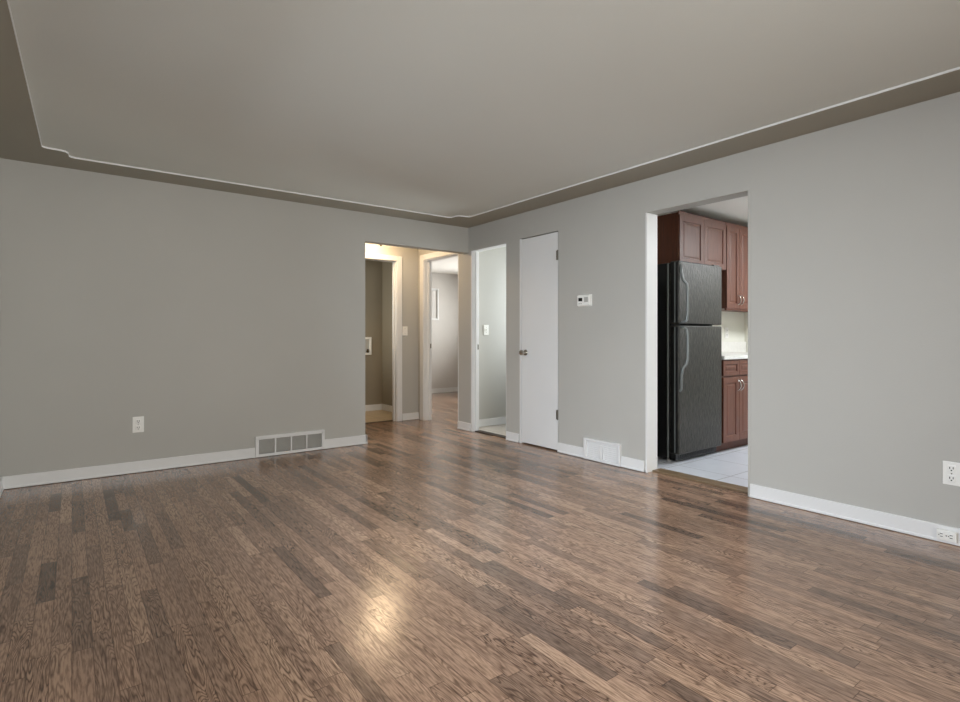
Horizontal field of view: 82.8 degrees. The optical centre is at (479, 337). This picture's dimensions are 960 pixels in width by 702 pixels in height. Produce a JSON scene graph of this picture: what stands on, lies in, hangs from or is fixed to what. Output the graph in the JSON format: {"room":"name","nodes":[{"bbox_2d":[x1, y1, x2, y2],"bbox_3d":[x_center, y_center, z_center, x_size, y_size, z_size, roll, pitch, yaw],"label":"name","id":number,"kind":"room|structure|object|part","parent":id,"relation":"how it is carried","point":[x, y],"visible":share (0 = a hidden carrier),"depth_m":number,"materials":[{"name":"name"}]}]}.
{"room":"empty living room","nodes":[
{"label":"empty living room","id":0,"kind":"room"},
{"bbox_2d":[0,158,467,476],"bbox_3d":[-1.870,-0.230,5.104,4.248,2.620,0.120,0,0,-37],"label":"wall","id":1,"kind":"structure","parent":0,"point":[222,320],"depth_m":4.50,"materials":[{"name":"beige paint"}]},
{"bbox_2d":[132,416,143,432],"bbox_3d":[-2.744,0.695,4.367,0.078,0.126,0.010,0,0,-37],"label":"power outlet","id":2,"kind":"object","parent":1,"relation":"attached to","point":[137,422],"visible":1,"depth_m":4.36,"materials":[{"name":"white plastic"}]},
{"bbox_2d":[3,434,367,488],"bbox_3d":[-2.318,1.032,4.764,2.824,0.089,0.156,0,0,-37],"label":"baseboard","id":3,"kind":"structure","parent":1,"relation":"attached to","point":[32,479],"depth_m":4.36,"materials":[{"name":"white paint"}]},
{"bbox_2d":[255,430,324,457],"bbox_3d":[-1.768,0.984,5.092,0.640,0.187,0.022,0,0,-37],"label":"air vent","id":4,"kind":"object","parent":1,"relation":"in","point":[278,444],"visible":1,"depth_m":5.08,"materials":[{"name":"white metal"}]},
{"bbox_3d":[-1.943,0.981,4.963,0.137,0.129,0.007,0,0,-37],"label":"louver panel","id":5,"kind":"part","parent":4,"relation":"part of","materials":[{"name":"grey plastic"}]},
{"bbox_3d":[-1.827,0.981,5.050,0.137,0.129,0.007,0,0,-37],"label":"louver panel","id":6,"kind":"part","parent":4,"relation":"part of","materials":[{"name":"grey plastic"}]},
{"bbox_3d":[-1.711,0.981,5.137,0.137,0.129,0.007,0,0,-37],"label":"louver panel","id":7,"kind":"part","parent":4,"relation":"part of","materials":[{"name":"grey plastic"}]},
{"bbox_3d":[-1.595,0.981,5.224,0.137,0.129,0.007,0,0,-37],"label":"louver panel","id":8,"kind":"part","parent":4,"relation":"part of","materials":[{"name":"grey plastic"}]},
{"bbox_2d":[365,260,391,405],"bbox_3d":[-1.736,-0.230,7.398,1.500,2.620,1.120,0,0,-37],"label":"wall","id":9,"kind":"structure","parent":0,"point":[378,274],"depth_m":8.08,"materials":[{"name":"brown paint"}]},
{"bbox_2d":[365,337,371,354],"bbox_3d":[-1.692,0.118,7.984,0.215,0.260,0.035,0,0,-37],"label":"washer outlet box","id":10,"kind":"object","parent":9,"relation":"attached to","point":[368,340],"visible":0.52,"depth_m":8.03,"materials":[{"name":"white plastic"}]},
{"bbox_3d":[-1.701,0.118,7.997,0.175,0.220,0.004,0,0,-37],"label":"panel","id":11,"kind":"part","parent":10,"relation":"part of","materials":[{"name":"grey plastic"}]},
{"bbox_2d":[365,404,391,411],"bbox_3d":[-1.694,1.032,7.367,1.330,0.089,1.020,0,0,-37],"label":"baseboard","id":12,"kind":"structure","parent":9,"relation":"attached to","point":[373,407],"depth_m":8.06,"materials":[{"name":"white paint"}]},
{"bbox_2d":[365,243,417,413],"bbox_3d":[-1.540,-0.230,6.136,2.700,2.620,1.135,0,0,-37],"label":"wall","id":13,"kind":"structure","parent":0,"point":[409,255],"depth_m":7.17,"materials":[{"name":"beige paint"}]},
{"bbox_2d":[365,253,401,420],"bbox_3d":[-1.452,0.009,6.832,1.005,2.142,0.127,0,0,-37],"label":"door frame","id":14,"kind":"structure","parent":13,"relation":"attached to","point":[398,259],"depth_m":7.06,"materials":[{"name":"white paint"}]},
{"bbox_2d":[402,326,407,335],"bbox_3d":[-0.979,-0.092,7.117,0.076,0.122,0.017,0,0,-37],"label":"light switch","id":15,"kind":"object","parent":13,"relation":"attached to","point":[404,328],"visible":1,"depth_m":7.11,"materials":[{"name":"white plastic"}]},
{"bbox_2d":[402,412,418,420],"bbox_3d":[-0.914,1.032,7.164,0.245,0.089,0.021,0,0,-37],"label":"baseboard","id":16,"kind":"structure","parent":13,"relation":"attached to","point":[407,416],"depth_m":7.16,"materials":[{"name":"white paint"}]},
{"bbox_2d":[432,272,457,388],"bbox_3d":[0.119,-0.230,9.133,3.550,2.620,3.870,0,0,-37],"label":"wall","id":17,"kind":"structure","parent":0,"point":[445,329],"depth_m":10.80,"materials":[{"name":"paint"}]},
{"bbox_2d":[432,288,438,319],"bbox_3d":[-1.118,-0.660,10.541,0.680,0.620,0.132,0,0,-37],"label":"window","id":18,"kind":"structure","parent":17,"relation":"in","point":[435,292],"depth_m":10.67,"materials":[{"name":"white paint"}]},
{"bbox_2d":[432,291,435,317],"bbox_3d":[-1.092,-0.660,10.506,0.590,0.530,0.003,0,0,-37],"label":"roller shade","id":19,"kind":"object","parent":18,"relation":"attached to","point":[433,292],"depth_m":10.65,"materials":[{"name":"white fabric"}]},
{"bbox_2d":[432,387,457,392],"bbox_3d":[-1.016,1.032,10.538,3.380,0.089,0.021,0,0,-37],"label":"baseboard","id":20,"kind":"structure","parent":17,"relation":"attached to","point":[451,389],"depth_m":10.77,"materials":[{"name":"white paint"}]},
{"bbox_2d":[432,256,457,274],"bbox_3d":[0.077,-1.410,9.064,3.400,0.260,3.690,0,0,-37],"label":"ceiling","id":21,"kind":"structure","parent":0,"point":[448,265],"depth_m":9.74,"materials":[{"name":"paint"}]},
{"bbox_2d":[0,392,959,701],"bbox_3d":[0.542,1.130,4.938,7.608,0.100,10.850,0,0,-37],"label":"floor","id":22,"kind":"structure","parent":0,"point":[434,560],"depth_m":2.37,"materials":[{"name":"brown wood"}]},
{"bbox_2d":[475,430,505,438],"bbox_3d":[0.153,1.075,6.063,0.080,0.010,0.598,0,0,-37],"label":"threshold","id":23,"kind":"object","parent":22,"relation":"on","point":[479,431],"visible":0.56,"depth_m":6.10,"materials":[{"name":"brown metal"}]},
{"bbox_2d":[657,261,721,460],"bbox_3d":[1.823,0.202,5.069,0.693,1.756,0.646,0,0,-37],"label":"refrigerator","id":24,"kind":"object","parent":22,"relation":"on","point":[689,294],"visible":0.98,"depth_m":4.79,"materials":[{"name":"black metal"}]},
{"bbox_3d":[1.743,0.178,4.654,0.083,0.571,0.048,0,0,41],"label":"handle","id":25,"kind":"part","parent":24,"relation":"part of","materials":[{"name":"metal"}]},
{"bbox_3d":[1.743,-0.382,4.654,0.083,0.522,0.048,0,0,41],"label":"handle","id":26,"kind":"part","parent":24,"relation":"part of","materials":[{"name":"metal"}]},
{"bbox_3d":[1.952,0.447,4.899,0.690,1.110,0.089,0,0,-37],"label":"fridge door","id":27,"kind":"part","parent":24,"relation":"part of","materials":[{"name":"black metal"}]},
{"bbox_3d":[1.952,-0.394,4.899,0.690,0.543,0.089,0,0,-37],"label":"freezer door","id":28,"kind":"part","parent":24,"relation":"part of","materials":[{"name":"black metal"}]},
{"bbox_2d":[652,468,747,492],"bbox_3d":[1.681,1.073,4.109,0.116,0.013,0.811,0,0,-37],"label":"threshold","id":29,"kind":"object","parent":22,"relation":"on","point":[739,488],"visible":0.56,"depth_m":4.08,"materials":[{"name":"brown wood"}]},
{"bbox_2d":[716,359,747,451],"bbox_3d":[2.343,0.642,5.487,0.588,0.875,0.623,0,0,-37],"label":"base cabinet","id":30,"kind":"object","parent":22,"relation":"on","point":[734,371],"visible":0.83,"depth_m":5.23,"materials":[{"name":"brown wood"}]},
{"bbox_3d":[2.387,0.284,5.184,0.285,0.141,0.020,0,0,-37],"label":"drawer","id":31,"kind":"part","parent":30,"relation":"part of","materials":[{"name":"brown wood"}]},
{"bbox_3d":[2.387,0.678,5.184,0.285,0.612,0.020,0,0,-37],"label":"door","id":32,"kind":"part","parent":30,"relation":"part of","materials":[{"name":"brown wood"}]},
{"bbox_3d":[2.620,0.284,5.359,0.285,0.141,0.020,0,0,-37],"label":"drawer","id":33,"kind":"part","parent":30,"relation":"part of","materials":[{"name":"brown wood"}]},
{"bbox_3d":[2.620,0.678,5.359,0.285,0.612,0.020,0,0,-37],"label":"door","id":34,"kind":"part","parent":30,"relation":"part of","materials":[{"name":"brown wood"}]},
{"bbox_3d":[2.960,0.643,5.950,0.948,0.875,0.623,0,0,-37],"label":"base cabinet","id":35,"kind":"object","parent":22,"relation":"on","visible":0},
{"bbox_2d":[722,342,747,359],"bbox_3d":[2.718,0.124,5.781,1.550,0.158,0.608,0,0,-37],"label":"countertop","id":36,"kind":"structure","parent":35,"relation":"on","point":[730,350],"depth_m":6.21,"materials":[{"name":"white stone"}]},
{"bbox_2d":[0,0,959,227],"bbox_3d":[0.273,-1.410,2.371,4.098,0.260,7.065,0,0,-37],"label":"ceiling","id":37,"kind":"structure","parent":0,"point":[448,108],"depth_m":2.80,"materials":[{"name":"white paint"}]},
{"bbox_2d":[7,0,959,217],"bbox_3d":[0.243,-1.285,2.271,3.651,0.012,6.342,0,0,-37],"label":"bead","id":38,"kind":"object","parent":37,"relation":"attached to","point":[957,68],"visible":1,"depth_m":3.77,"materials":[{"name":"white paint"}]},
{"bbox_2d":[479,247,505,419],"bbox_3d":[1.511,-0.230,7.152,3.400,2.620,1.090,0,0,-37],"label":"wall","id":39,"kind":"structure","parent":0,"point":[492,263],"depth_m":6.73,"materials":[{"name":"beige pale grey-green paint"}]},
{"bbox_2d":[484,325,488,334],"bbox_3d":[0.079,-0.098,6.648,0.076,0.122,0.017,0,0,-37],"label":"light switch","id":40,"kind":"object","parent":39,"relation":"attached to","point":[486,327],"visible":1,"depth_m":6.65,"materials":[{"name":"white plastic"}]},
{"bbox_2d":[479,417,505,426],"bbox_3d":[0.558,1.032,7.006,1.700,0.089,0.021,0,0,-37],"label":"baseboard","id":41,"kind":"structure","parent":39,"relation":"attached to","point":[500,420],"depth_m":6.69,"materials":[{"name":"white paint"}]},
{"bbox_2d":[418,92,959,527],"bbox_3d":[1.649,-0.230,4.043,0.110,2.620,8.090,0,0,-37],"label":"wall","id":42,"kind":"structure","parent":0,"point":[855,225],"depth_m":3.35,"materials":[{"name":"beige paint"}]},
{"bbox_2d":[420,251,458,420],"bbox_3d":[-0.481,-0.005,6.870,0.126,2.170,0.880,0,0,-37],"label":"door frame","id":43,"kind":"structure","parent":42,"relation":"attached to","point":[427,263],"depth_m":7.14,"materials":[{"name":"white paint"}]},
{"bbox_2d":[471,243,505,431],"bbox_3d":[0.131,0.036,6.064,0.114,2.087,0.635,0,0,-37],"label":"door frame","id":44,"kind":"structure","parent":42,"relation":"attached to","point":[475,253],"depth_m":6.29,"materials":[{"name":"white paint"}]},
{"bbox_2d":[520,239,524,442],"bbox_3d":[0.619,0.030,5.413,0.114,2.099,0.554,0,0,-37],"label":"door frame","id":45,"kind":"structure","parent":42,"relation":"attached to","point":[520,239],"depth_m":5.59,"materials":[{"name":"white paint"}]},
{"bbox_2d":[519,232,557,449],"bbox_3d":[0.572,0.028,5.361,0.105,2.076,0.530,0,0,-37],"label":"door","id":46,"kind":"structure","parent":42,"relation":"in","point":[539,352],"depth_m":5.35,"materials":[{"name":"white paint"}]},
{"bbox_3d":[0.437,0.148,5.513,0.070,0.060,0.060,0,0,-37],"label":"knob","id":47,"kind":"part","parent":46,"relation":"part of","materials":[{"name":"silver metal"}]},
{"bbox_2d":[577,294,591,306],"bbox_3d":[0.934,-0.336,4.878,0.033,0.104,0.160,0,0,-37],"label":"thermostat","id":48,"kind":"object","parent":42,"relation":"attached to","point":[582,300],"visible":1,"depth_m":4.86,"materials":[{"name":"white plastic"}]},
{"bbox_2d":[583,437,621,466],"bbox_3d":[1.053,0.983,4.712,0.040,0.188,0.404,0,0,-37],"label":"air vent","id":49,"kind":"object","parent":42,"relation":"in","point":[597,450],"visible":1,"depth_m":4.70,"materials":[{"name":"white metal"}]},
{"bbox_3d":[1.060,0.983,4.712,0.006,0.129,0.352,0,0,-37],"label":"louver panel","id":50,"kind":"part","parent":49,"relation":"part of","materials":[{"name":"white paint"}]},
{"bbox_2d":[645,188,749,495],"bbox_3d":[1.637,0.030,4.076,0.139,2.100,0.843,0,0,-37],"label":"door frame","id":51,"kind":"structure","parent":42,"relation":"attached to","point":[650,219],"depth_m":4.37,"materials":[{"name":"white paint"}]},
{"bbox_2d":[457,421,959,545],"bbox_3d":[1.880,1.032,3.626,0.021,0.089,7.145,0,0,-37],"label":"baseboard","id":52,"kind":"structure","parent":42,"relation":"attached to","point":[911,526],"depth_m":3.29,"materials":[{"name":"white paint"}]},
{"bbox_2d":[936,528,956,542],"bbox_3d":[2.443,1.034,2.848,0.024,0.052,0.082,0,0,-37],"label":"power outlet","id":53,"kind":"object","parent":42,"relation":"attached to","point":[942,534],"visible":1,"depth_m":2.84,"materials":[{"name":"white plastic"}]},
{"bbox_2d":[938,531,944,537],"bbox_3d":[2.424,1.034,2.858,0.005,0.032,0.028,0,0,-37],"label":"receptacle","id":54,"kind":"object","parent":53,"relation":"attached to","point":[941,534],"depth_m":2.86,"materials":[{"name":"white plastic"}]},
{"bbox_2d":[948,533,954,540],"bbox_3d":[2.448,1.034,2.826,0.005,0.032,0.028,0,0,-37],"label":"receptacle","id":55,"kind":"object","parent":53,"relation":"attached to","point":[951,536],"depth_m":2.82,"materials":[{"name":"white plastic"}]},
{"bbox_2d":[943,461,959,486],"bbox_3d":[2.470,0.710,2.849,0.010,0.122,0.074,0,0,-37],"label":"power outlet","id":56,"kind":"object","parent":42,"relation":"attached to","point":[951,470],"visible":1,"depth_m":2.85,"materials":[{"name":"white plastic"}]},
{"bbox_2d":[947,465,955,472],"bbox_3d":[2.469,0.684,2.848,0.005,0.036,0.034,0,0,-37],"label":"receptacle","id":57,"kind":"object","parent":56,"relation":"attached to","point":[950,468],"depth_m":2.85,"materials":[{"name":"white plastic"}]},
{"bbox_2d":[947,475,955,482],"bbox_3d":[2.469,0.736,2.848,0.005,0.036,0.034,0,0,-37],"label":"receptacle","id":58,"kind":"object","parent":56,"relation":"attached to","point":[950,478],"depth_m":2.85,"materials":[{"name":"white plastic"}]},
{"bbox_2d":[657,213,747,351],"bbox_3d":[3.156,-0.230,4.417,2.750,2.620,3.520,0,0,-37],"label":"wall","id":59,"kind":"structure","parent":0,"point":[736,322],"depth_m":6.37,"materials":[{"name":"paint"}]},
{"bbox_2d":[657,211,725,270],"bbox_3d":[2.093,-0.945,5.476,0.830,0.499,0.350,0,0,-37],"label":"upper cabinet","id":60,"kind":"object","parent":59,"relation":"attached to","point":[681,236],"visible":0.84,"depth_m":5.25,"materials":[{"name":"brown wood"}]},
{"bbox_3d":[2.027,-0.928,5.220,0.408,0.459,0.020,0,0,-37],"label":"door","id":61,"kind":"part","parent":60,"relation":"part of","materials":[{"name":"brown wood"}]},
{"bbox_3d":[2.190,-1.177,5.347,0.830,0.034,0.012,0,0,-37],"label":"rail","id":62,"kind":"part","parent":60,"relation":"part of","materials":[{"name":"brown wood"}]},
{"bbox_3d":[2.357,-0.928,5.468,0.408,0.459,0.020,0,0,-37],"label":"door","id":63,"kind":"part","parent":60,"relation":"part of","materials":[{"name":"brown wood"}]},
{"bbox_2d":[725,327,727,337],"bbox_3d":[2.831,-0.060,6.242,0.074,0.122,0.010,0,0,-37],"label":"power outlet","id":64,"kind":"object","parent":59,"relation":"attached to","point":[726,328],"visible":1,"depth_m":6.23,"materials":[{"name":"white plastic"}]},
{"bbox_2d":[722,342,745,352],"bbox_3d":[2.542,0.106,6.016,1.550,0.122,0.020,0,0,-37],"label":"backsplash","id":65,"kind":"structure","parent":59,"relation":"attached to","point":[727,347],"depth_m":6.30,"materials":[{"name":"white tile"}]},
{"bbox_2d":[722,222,747,310],"bbox_3d":[2.645,-0.741,5.869,0.515,0.907,0.383,0,0,-37],"label":"upper cabinet","id":66,"kind":"object","parent":59,"relation":"attached to","point":[735,276],"visible":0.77,"depth_m":5.71,"materials":[{"name":"brown wood"}]},
{"bbox_3d":[2.632,-0.734,5.674,0.250,0.849,0.020,0,0,-37],"label":"door","id":67,"kind":"part","parent":66,"relation":"part of","materials":[{"name":"brown wood"}]},
{"bbox_3d":[2.732,-0.296,5.753,0.515,0.018,0.022,0,0,-37],"label":"light rail","id":68,"kind":"part","parent":66,"relation":"part of","materials":[{"name":"brown wood"}]},
{"bbox_3d":[2.732,-1.177,5.754,0.515,0.034,0.012,0,0,-37],"label":"rail","id":69,"kind":"part","parent":66,"relation":"part of","materials":[{"name":"brown wood"}]},
{"bbox_3d":[2.836,-0.734,5.827,0.250,0.849,0.020,0,0,-37],"label":"door","id":70,"kind":"part","parent":66,"relation":"part of","materials":[{"name":"brown wood"}]},
{"bbox_2d":[668,196,747,226],"bbox_3d":[3.098,-1.410,4.386,2.620,0.260,3.300,0,0,-37],"label":"ceiling","id":71,"kind":"structure","parent":0,"point":[734,211],"depth_m":5.50,"materials":[{"name":"paint"}]},
{"bbox_3d":[-1.390,-0.230,1.048,0.150,2.620,6.945,0,0,-37],"label":"wall","id":72,"kind":"structure","parent":0,"visible":0},
{"bbox_2d":[0,477,3,496],"bbox_3d":[-1.315,1.032,1.091,0.021,0.089,6.925,0,0,-37],"label":"baseboard","id":73,"kind":"structure","parent":72,"relation":"attached to","point":[1,478],"depth_m":3.79,"materials":[{"name":"white paint"}]}
]}

